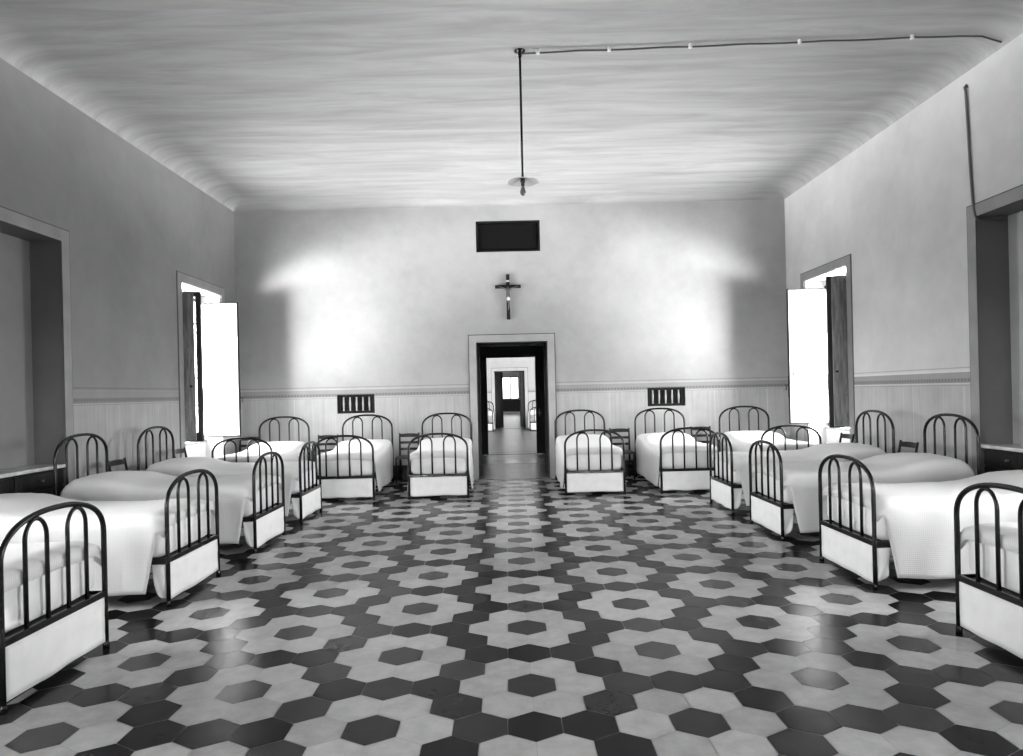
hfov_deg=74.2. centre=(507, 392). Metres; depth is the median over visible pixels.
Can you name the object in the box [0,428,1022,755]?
floor
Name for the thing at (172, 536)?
bed
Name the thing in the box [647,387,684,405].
air vent
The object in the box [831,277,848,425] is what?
shutter
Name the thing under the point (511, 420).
floor
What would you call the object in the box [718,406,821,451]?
bed
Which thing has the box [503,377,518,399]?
window
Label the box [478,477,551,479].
sill
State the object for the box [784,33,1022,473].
wall
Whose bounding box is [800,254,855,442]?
trim
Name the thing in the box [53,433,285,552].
bed
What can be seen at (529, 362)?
wall
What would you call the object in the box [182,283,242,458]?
window
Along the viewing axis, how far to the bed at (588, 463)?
9.74 m
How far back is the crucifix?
11.82 m
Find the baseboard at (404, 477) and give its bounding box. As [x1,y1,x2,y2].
[372,460,662,480]
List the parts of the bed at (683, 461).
headboard, mattress, cross rail, foot panel, footboard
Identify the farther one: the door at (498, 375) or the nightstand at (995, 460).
the door at (498, 375)
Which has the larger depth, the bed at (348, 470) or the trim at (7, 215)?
the bed at (348, 470)
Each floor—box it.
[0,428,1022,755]
[501,413,523,427]
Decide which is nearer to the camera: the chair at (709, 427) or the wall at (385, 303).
the chair at (709, 427)
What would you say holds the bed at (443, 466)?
on the floor at (513, 617)
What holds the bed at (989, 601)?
on the floor at (513, 617)
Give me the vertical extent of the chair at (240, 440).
0.844 m
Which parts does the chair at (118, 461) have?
leg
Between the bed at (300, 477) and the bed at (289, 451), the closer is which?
the bed at (300, 477)
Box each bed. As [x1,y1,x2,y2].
[0,469,220,606]
[0,501,109,715]
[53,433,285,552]
[137,426,321,523]
[211,416,309,462]
[313,414,393,499]
[407,412,473,499]
[488,401,494,431]
[528,400,535,430]
[554,409,625,495]
[634,408,720,493]
[709,410,894,513]
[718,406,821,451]
[749,413,980,540]
[818,454,1022,589]
[954,482,1022,659]
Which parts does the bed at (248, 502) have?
headboard, rail, mattress, footboard, foot panel, cross rail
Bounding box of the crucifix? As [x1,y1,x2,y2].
[495,274,520,319]
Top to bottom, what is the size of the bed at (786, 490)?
1.180 m
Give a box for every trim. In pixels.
[0,206,74,482]
[176,270,227,457]
[468,333,556,478]
[491,367,528,428]
[503,399,519,411]
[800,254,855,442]
[966,184,1022,475]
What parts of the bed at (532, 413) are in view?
foot panel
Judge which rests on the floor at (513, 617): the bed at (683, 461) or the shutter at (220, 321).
the bed at (683, 461)
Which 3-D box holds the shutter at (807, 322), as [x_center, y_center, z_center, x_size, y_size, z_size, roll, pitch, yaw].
[4.895,-0.592,11.017,0.620,2.160,0.030,-1,0,-1]
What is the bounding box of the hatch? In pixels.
[476,221,539,251]
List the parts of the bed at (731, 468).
cross rail, foot panel, footboard, mattress, rail, headboard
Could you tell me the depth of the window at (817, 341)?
11.01 m
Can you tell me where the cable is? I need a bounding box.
[523,35,1001,53]
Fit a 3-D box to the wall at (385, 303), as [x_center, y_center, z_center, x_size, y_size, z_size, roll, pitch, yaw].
[0.078,-0.962,12.130,9.640,4.920,0.560,-1,0,0]
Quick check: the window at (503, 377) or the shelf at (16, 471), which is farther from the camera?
the window at (503, 377)
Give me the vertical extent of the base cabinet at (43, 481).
0.810 m
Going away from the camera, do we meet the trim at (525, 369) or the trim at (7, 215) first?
the trim at (7, 215)
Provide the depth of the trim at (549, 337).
11.84 m
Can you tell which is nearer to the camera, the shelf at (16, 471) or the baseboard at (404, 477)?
the shelf at (16, 471)
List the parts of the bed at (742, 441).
headboard, footboard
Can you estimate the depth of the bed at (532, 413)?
25.98 m
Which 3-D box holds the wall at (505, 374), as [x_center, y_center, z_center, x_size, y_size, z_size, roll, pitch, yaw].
[0.084,-0.702,50.250,6.200,4.400,0.500,-1,0,0]
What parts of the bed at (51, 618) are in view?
mattress, foot panel, cross rail, rod, rail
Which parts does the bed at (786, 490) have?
cross rail, foot panel, footboard, mattress, rail, headboard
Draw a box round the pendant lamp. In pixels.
[507,48,538,195]
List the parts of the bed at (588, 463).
headboard, mattress, footboard, cross rail, foot panel, rod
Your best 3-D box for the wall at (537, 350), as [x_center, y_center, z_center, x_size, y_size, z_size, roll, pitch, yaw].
[0.077,-1.002,16.700,10.840,5.000,0.600,-1,0,0]
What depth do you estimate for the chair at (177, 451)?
9.32 m
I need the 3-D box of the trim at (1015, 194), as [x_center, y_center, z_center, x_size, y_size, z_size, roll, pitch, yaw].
[4.909,-0.291,6.325,0.012,3.359,1.728,-1,0,0]
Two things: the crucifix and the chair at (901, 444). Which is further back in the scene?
the crucifix
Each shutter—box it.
[182,293,196,440]
[201,303,239,435]
[788,289,828,422]
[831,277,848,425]
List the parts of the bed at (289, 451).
footboard, headboard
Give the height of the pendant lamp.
1.455 m
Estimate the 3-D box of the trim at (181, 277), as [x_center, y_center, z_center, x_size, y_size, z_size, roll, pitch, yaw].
[-4.717,-0.072,10.535,0.012,3.359,1.638,-1,0,0]
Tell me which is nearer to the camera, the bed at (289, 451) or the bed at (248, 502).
the bed at (248, 502)
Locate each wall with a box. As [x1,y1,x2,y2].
[0,58,238,487]
[234,199,789,477]
[480,345,542,453]
[487,357,535,427]
[502,372,519,412]
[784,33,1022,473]
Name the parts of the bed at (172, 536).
rail, mattress, footboard, foot panel, rod, cross rail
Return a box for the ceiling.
[0,0,1022,211]
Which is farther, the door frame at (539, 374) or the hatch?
the door frame at (539, 374)
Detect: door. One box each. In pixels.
[477,343,548,475]
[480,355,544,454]
[495,371,524,427]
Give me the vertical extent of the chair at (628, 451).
0.844 m
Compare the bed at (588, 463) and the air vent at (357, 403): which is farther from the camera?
the air vent at (357, 403)
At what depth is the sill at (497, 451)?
17.08 m
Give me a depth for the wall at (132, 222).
7.73 m
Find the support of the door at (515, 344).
in the wall at (385, 303)
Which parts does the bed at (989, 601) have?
rail, cross rail, foot panel, rod, mattress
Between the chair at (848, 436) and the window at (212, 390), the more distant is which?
the window at (212, 390)
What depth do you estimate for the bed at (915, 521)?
4.96 m
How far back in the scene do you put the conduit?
7.09 m
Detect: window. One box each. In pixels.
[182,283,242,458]
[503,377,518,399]
[786,266,849,444]
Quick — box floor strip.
[483,459,545,464]
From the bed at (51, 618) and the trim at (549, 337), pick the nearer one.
the bed at (51, 618)
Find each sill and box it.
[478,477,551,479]
[497,451,531,451]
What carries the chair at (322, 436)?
on the floor at (513, 617)
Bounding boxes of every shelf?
[0,464,65,477]
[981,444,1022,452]
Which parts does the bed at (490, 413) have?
foot panel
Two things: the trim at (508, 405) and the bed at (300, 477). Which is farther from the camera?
the trim at (508, 405)
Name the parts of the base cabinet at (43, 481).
drawer, drawer, door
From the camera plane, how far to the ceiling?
7.53 m
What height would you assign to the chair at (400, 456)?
0.844 m
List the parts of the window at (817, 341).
sill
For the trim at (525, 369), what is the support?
attached to the wall at (529, 362)
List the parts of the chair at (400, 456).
leg, leg, seat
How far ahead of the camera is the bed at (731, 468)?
8.17 m
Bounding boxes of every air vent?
[338,394,374,413]
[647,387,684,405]
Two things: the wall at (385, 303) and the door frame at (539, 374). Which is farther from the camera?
the door frame at (539, 374)
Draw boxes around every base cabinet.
[0,468,63,496]
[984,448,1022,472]
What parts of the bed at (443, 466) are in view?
rod, cross rail, foot panel, mattress, headboard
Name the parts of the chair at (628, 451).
seat, leg, leg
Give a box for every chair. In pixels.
[109,458,128,471]
[175,447,186,457]
[239,436,258,451]
[318,434,337,451]
[395,433,418,484]
[609,428,634,478]
[690,426,711,444]
[839,433,854,442]
[897,440,918,452]
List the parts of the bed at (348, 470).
footboard, foot panel, cross rail, mattress, rod, headboard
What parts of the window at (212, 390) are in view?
sill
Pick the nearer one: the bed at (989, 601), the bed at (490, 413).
the bed at (989, 601)
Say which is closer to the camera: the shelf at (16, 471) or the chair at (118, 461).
the shelf at (16, 471)
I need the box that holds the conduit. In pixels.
[963,84,1003,220]
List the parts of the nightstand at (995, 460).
door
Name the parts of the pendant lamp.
rod, lamp shade, bulb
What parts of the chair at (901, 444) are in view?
leg, leg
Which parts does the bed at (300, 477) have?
headboard, rail, mattress, footboard, foot panel, cross rail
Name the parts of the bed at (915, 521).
cross rail, foot panel, rod, footboard, mattress, rail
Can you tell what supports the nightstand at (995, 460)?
on the floor at (513, 617)
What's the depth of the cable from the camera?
6.69 m

